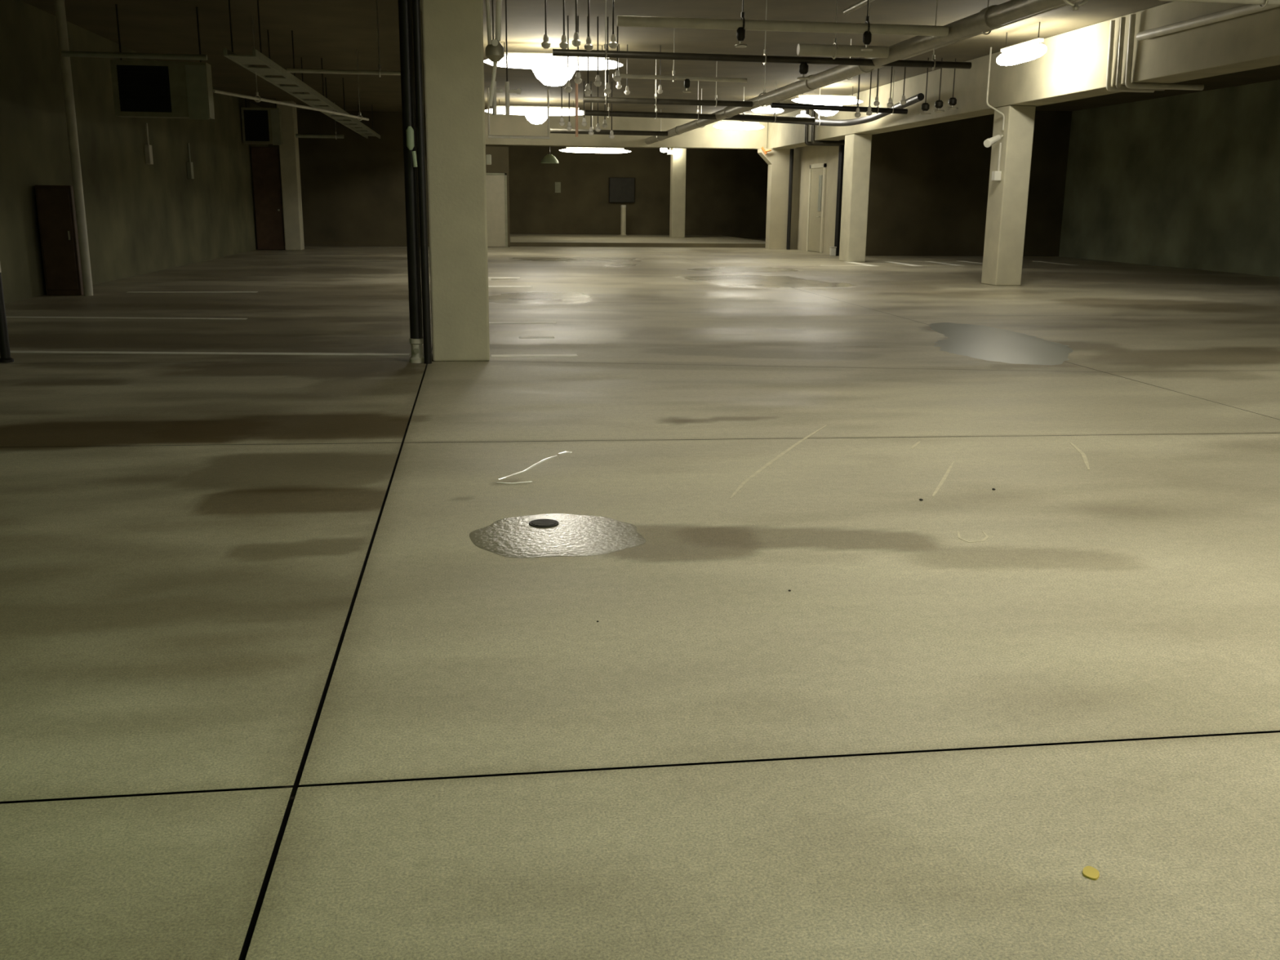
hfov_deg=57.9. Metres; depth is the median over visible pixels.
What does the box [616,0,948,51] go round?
ceiling pipe
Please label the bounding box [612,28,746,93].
ceiling pipe
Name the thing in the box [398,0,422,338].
drain pipe
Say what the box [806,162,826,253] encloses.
door
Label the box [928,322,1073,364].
puddle
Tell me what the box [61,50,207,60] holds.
ceiling pipe
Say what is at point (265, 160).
door leaf
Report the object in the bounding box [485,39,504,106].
junction box
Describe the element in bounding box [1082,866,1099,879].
leaf
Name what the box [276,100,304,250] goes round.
concrete column
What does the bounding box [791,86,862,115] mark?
lamp
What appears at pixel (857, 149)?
concrete column
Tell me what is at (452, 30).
concrete column
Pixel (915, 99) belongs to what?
ceiling pipe
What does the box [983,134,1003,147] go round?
security camera
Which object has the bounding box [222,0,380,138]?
cable tray
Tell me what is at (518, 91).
pipe
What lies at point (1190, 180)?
wall
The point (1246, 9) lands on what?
ceiling pipe
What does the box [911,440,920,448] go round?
tyre mark
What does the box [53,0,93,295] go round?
riser pipe
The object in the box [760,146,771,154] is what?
tag
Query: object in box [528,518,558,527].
floor drain
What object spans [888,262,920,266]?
parking line
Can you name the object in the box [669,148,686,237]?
concrete column
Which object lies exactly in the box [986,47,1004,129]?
conduit
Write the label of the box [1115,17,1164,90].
conduit
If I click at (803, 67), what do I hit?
ceiling pipe
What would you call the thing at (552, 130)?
ceiling pipe
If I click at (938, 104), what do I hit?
valve
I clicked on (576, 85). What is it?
copper pipe
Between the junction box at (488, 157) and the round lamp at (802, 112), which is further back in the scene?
the round lamp at (802, 112)
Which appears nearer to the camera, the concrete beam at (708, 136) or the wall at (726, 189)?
the concrete beam at (708, 136)
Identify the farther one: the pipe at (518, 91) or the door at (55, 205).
the door at (55, 205)
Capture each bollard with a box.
[0,264,13,363]
[620,204,626,235]
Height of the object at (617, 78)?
0.861 m
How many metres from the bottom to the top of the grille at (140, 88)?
0.600 m
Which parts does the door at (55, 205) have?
handle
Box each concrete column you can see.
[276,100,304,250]
[421,0,489,361]
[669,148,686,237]
[839,133,871,262]
[981,105,1035,285]
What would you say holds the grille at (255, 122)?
attached to the box at (260, 126)
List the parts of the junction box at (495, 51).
box knob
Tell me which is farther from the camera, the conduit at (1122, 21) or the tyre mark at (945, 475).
the conduit at (1122, 21)
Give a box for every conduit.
[485,0,491,44]
[494,0,502,41]
[804,109,839,146]
[810,110,844,145]
[986,47,1004,129]
[1106,20,1154,92]
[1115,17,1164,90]
[1124,13,1204,90]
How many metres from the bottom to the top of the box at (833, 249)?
0.250 m
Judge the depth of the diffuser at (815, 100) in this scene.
25.17 m
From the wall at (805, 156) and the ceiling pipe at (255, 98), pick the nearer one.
the ceiling pipe at (255, 98)
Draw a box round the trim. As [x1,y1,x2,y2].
[510,242,765,247]
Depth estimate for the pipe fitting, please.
9.59 m
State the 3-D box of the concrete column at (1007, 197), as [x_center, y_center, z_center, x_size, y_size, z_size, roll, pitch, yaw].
[6.276,-4.825,19.756,0.460,2.949,0.600,-1,14,-8]
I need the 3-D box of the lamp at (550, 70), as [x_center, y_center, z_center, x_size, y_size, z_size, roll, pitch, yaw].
[-1.425,-6.854,19.122,2.300,0.658,0.720,-1,14,-8]
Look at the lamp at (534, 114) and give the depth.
29.46 m
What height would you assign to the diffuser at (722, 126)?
0.176 m
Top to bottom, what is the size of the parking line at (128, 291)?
0.002 m
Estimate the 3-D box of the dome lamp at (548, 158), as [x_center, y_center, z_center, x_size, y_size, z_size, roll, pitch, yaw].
[-2.998,-11.165,38.418,0.600,1.249,0.600,-1,14,-8]
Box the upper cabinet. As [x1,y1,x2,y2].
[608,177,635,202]
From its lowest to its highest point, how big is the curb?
0.120 m
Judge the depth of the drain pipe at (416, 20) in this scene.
9.22 m
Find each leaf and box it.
[250,146,284,249]
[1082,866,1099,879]
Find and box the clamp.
[1062,0,1088,10]
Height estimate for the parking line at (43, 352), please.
0.002 m
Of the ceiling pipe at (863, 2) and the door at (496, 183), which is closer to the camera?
the ceiling pipe at (863, 2)
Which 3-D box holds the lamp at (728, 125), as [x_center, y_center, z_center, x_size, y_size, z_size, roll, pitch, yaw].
[2.882,-10.418,33.715,1.500,0.407,0.250,-1,14,-8]
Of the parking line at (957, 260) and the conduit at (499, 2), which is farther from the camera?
the parking line at (957, 260)
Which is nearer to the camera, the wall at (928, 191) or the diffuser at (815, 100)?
the diffuser at (815, 100)
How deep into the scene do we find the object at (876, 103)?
21.32 m
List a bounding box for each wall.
[0,0,268,303]
[268,109,510,247]
[508,145,768,238]
[790,140,844,253]
[865,110,1071,256]
[1058,79,1279,276]
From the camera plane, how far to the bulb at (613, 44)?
12.21 m
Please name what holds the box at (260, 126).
hanging from the ceiling
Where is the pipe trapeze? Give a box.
[487,88,550,139]
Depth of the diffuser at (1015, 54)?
16.73 m
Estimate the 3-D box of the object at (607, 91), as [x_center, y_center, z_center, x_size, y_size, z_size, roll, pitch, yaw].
[-0.456,-5.992,16.351,0.110,1.031,0.110,-1,14,-8]
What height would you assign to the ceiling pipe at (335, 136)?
0.948 m
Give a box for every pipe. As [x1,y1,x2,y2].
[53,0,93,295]
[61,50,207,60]
[212,15,368,120]
[286,0,400,77]
[295,102,343,139]
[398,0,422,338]
[412,0,431,364]
[491,0,502,115]
[505,0,521,115]
[550,102,667,136]
[552,0,971,79]
[575,83,577,137]
[582,59,752,106]
[583,75,815,122]
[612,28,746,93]
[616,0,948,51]
[644,0,1075,144]
[734,86,924,126]
[766,0,1081,105]
[770,70,907,114]
[786,148,794,249]
[796,0,888,59]
[834,139,844,255]
[843,0,874,14]
[1136,4,1279,40]
[1157,0,1279,8]
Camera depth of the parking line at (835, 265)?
25.96 m
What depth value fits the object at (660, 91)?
19.21 m
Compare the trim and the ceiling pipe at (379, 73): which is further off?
the trim
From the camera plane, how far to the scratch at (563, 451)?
6.20 m
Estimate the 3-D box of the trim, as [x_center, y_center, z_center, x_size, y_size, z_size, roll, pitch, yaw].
[0.306,-7.327,36.092,8.685,0.125,0.050,-1,14,-8]
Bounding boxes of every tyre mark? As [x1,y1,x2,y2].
[729,425,826,498]
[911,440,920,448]
[932,461,954,496]
[957,530,988,542]
[1070,442,1089,470]
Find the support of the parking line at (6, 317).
on the floor
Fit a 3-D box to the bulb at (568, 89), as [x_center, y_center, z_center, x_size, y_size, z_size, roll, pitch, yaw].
[-1.011,-5.985,16.275,0.110,1.021,0.110,-1,14,-8]
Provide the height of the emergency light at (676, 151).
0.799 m
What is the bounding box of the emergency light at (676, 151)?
[660,147,679,155]
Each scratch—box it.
[496,480,532,484]
[498,455,557,479]
[557,450,572,454]
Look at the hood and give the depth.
19.13 m
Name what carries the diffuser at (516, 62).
attached to the lamp at (550, 70)
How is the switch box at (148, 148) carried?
attached to the wall at (141, 218)
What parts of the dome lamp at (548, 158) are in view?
lamp shade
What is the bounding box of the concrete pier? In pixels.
[757,148,790,249]
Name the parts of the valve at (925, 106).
hanger rod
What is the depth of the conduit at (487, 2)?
9.11 m
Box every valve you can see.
[920,57,930,114]
[933,57,944,111]
[946,58,958,109]
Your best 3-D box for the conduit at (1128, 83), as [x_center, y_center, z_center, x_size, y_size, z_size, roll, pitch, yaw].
[7.043,-5.713,15.479,1.148,0.929,0.076,-1,14,-8]
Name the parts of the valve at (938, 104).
hanger rod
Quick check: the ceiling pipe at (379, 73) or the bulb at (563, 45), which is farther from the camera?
the ceiling pipe at (379, 73)
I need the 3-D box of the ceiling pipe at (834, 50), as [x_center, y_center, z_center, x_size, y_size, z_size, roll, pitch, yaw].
[2.449,-5.478,13.873,1.110,0.826,0.196,-1,14,-8]
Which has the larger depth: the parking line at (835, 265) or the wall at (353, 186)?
the wall at (353, 186)
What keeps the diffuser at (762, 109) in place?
attached to the lamp at (767, 109)
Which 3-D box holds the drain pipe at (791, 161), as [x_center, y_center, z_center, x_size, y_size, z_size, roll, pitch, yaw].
[4.524,-8.448,34.885,0.110,2.948,0.110,-1,14,-8]
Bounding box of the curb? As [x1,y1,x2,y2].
[510,234,765,243]
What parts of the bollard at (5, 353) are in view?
post, plate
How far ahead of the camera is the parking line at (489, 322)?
12.92 m
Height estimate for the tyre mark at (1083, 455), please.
0.001 m
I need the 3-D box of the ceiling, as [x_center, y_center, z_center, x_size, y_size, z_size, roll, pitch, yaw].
[2.373,-7.076,18.616,22.200,0.080,54.700,-1,14,-8]
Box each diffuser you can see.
[484,56,622,70]
[484,107,583,115]
[559,148,631,153]
[713,123,764,129]
[751,106,783,113]
[791,97,862,104]
[995,44,1046,66]
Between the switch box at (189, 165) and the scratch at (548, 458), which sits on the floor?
the scratch at (548, 458)
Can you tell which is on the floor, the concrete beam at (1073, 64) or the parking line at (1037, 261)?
the parking line at (1037, 261)
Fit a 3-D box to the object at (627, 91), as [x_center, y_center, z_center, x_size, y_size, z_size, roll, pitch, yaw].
[-0.209,-6.771,19.105,0.100,0.789,0.100,-1,14,-8]
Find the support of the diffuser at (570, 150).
attached to the lamp at (570, 149)
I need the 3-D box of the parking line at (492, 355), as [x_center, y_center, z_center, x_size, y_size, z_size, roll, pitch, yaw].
[-0.925,-1.090,10.133,0.750,0.002,0.155,-1,14,-8]
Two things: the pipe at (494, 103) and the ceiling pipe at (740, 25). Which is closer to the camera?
the ceiling pipe at (740, 25)
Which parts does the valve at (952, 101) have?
hanger rod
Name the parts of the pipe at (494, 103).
hanger rod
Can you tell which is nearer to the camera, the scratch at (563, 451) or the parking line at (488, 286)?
the scratch at (563, 451)
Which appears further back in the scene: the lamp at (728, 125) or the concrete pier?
the concrete pier
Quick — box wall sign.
[555,182,560,192]
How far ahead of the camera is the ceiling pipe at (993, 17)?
13.59 m
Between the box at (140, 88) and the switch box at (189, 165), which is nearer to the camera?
the box at (140, 88)
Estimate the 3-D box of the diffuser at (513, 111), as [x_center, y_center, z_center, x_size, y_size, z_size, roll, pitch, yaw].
[-2.639,-9.398,29.551,2.700,0.166,0.250,-1,14,-8]
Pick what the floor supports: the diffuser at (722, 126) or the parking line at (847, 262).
the parking line at (847, 262)
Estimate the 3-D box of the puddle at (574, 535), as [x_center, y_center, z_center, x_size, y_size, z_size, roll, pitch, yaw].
[-0.339,0.217,4.677,0.696,0.001,0.635,-1,14,-8]
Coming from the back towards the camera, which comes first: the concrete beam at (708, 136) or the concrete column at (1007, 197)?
the concrete beam at (708, 136)
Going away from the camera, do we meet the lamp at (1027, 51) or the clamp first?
the clamp
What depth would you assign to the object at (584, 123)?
24.92 m
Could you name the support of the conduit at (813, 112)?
attached to the concrete beam at (1073, 64)
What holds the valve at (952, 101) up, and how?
hanging from the ceiling
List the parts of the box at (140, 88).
hanger rod, frame, hanger rod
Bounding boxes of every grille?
[116,65,171,112]
[243,110,269,141]
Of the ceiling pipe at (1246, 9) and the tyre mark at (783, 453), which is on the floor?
the tyre mark at (783, 453)
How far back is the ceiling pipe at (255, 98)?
17.30 m
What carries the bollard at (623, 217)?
on the curb
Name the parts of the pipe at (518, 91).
hanger rod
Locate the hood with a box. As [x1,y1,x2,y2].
[983,137,992,147]
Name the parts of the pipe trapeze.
frame rod, frame rod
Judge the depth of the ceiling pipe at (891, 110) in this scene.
22.24 m
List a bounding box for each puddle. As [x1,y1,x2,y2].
[469,513,645,558]
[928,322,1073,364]
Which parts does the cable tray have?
hanger rod, hanger rod, hanger rod, hanger rod, tray plate, rail, hanger rod, hanger rod, hanger rod, hanger rod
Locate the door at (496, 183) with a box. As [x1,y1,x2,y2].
[485,173,507,247]
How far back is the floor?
3.75 m
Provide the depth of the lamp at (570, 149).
39.16 m
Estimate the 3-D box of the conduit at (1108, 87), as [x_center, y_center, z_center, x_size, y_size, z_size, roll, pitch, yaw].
[6.775,-5.826,15.933,0.732,0.923,0.064,-1,14,-8]
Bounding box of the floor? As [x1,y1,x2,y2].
[0,238,1279,959]
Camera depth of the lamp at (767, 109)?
28.08 m
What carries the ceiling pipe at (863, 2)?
hanging from the ceiling
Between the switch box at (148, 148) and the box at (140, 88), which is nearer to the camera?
the box at (140, 88)
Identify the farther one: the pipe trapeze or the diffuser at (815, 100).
the pipe trapeze
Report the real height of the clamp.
0.909 m
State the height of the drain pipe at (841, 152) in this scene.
3.848 m
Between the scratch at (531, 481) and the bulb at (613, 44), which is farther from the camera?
the bulb at (613, 44)
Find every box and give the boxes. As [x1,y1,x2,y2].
[110,4,214,119]
[143,123,153,164]
[186,142,194,178]
[240,97,283,145]
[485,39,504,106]
[485,154,491,164]
[829,246,836,256]
[991,142,1001,181]
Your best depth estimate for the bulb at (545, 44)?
12.11 m
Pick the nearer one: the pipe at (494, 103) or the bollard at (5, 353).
the bollard at (5, 353)
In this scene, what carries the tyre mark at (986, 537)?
on the floor
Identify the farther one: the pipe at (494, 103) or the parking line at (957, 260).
the parking line at (957, 260)
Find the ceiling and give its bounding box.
[20,0,1279,115]
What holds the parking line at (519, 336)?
on the floor
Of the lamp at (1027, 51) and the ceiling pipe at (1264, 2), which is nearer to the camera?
the ceiling pipe at (1264, 2)
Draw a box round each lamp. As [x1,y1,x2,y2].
[484,42,622,86]
[484,99,583,124]
[541,146,558,163]
[559,146,631,153]
[713,120,764,129]
[751,102,783,113]
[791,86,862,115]
[796,97,810,117]
[995,22,1046,66]
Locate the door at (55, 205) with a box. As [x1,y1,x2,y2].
[35,185,84,295]
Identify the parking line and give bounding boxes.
[6,316,247,319]
[9,351,409,355]
[128,291,257,292]
[488,285,532,287]
[488,321,555,323]
[491,354,577,356]
[519,336,554,337]
[835,265,866,266]
[847,262,876,266]
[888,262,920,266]
[926,261,959,265]
[956,260,982,264]
[1036,261,1076,265]
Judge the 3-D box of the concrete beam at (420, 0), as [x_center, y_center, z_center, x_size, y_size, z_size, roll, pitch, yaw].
[-2.055,-5.266,12.953,0.550,0.898,43.750,-1,14,-8]
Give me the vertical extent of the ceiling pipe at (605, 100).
0.828 m
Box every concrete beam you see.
[420,0,483,16]
[484,112,768,149]
[767,1,1279,148]
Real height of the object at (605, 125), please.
0.954 m
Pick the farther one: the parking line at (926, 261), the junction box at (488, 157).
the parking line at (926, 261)
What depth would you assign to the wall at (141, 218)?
18.71 m
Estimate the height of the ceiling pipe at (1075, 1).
0.612 m
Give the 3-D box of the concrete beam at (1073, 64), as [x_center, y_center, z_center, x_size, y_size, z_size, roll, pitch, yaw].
[7.045,-5.485,14.257,0.580,0.898,43.900,-1,14,-8]
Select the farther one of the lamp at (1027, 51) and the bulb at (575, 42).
the lamp at (1027, 51)
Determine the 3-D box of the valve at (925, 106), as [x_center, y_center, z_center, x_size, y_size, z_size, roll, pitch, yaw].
[5.061,-6.945,20.406,0.192,0.949,0.192,-1,14,-8]
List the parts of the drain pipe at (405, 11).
valve handle, valve lever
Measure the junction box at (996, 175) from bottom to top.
0.620 m
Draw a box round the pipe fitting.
[408,337,423,363]
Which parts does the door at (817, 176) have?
vision panel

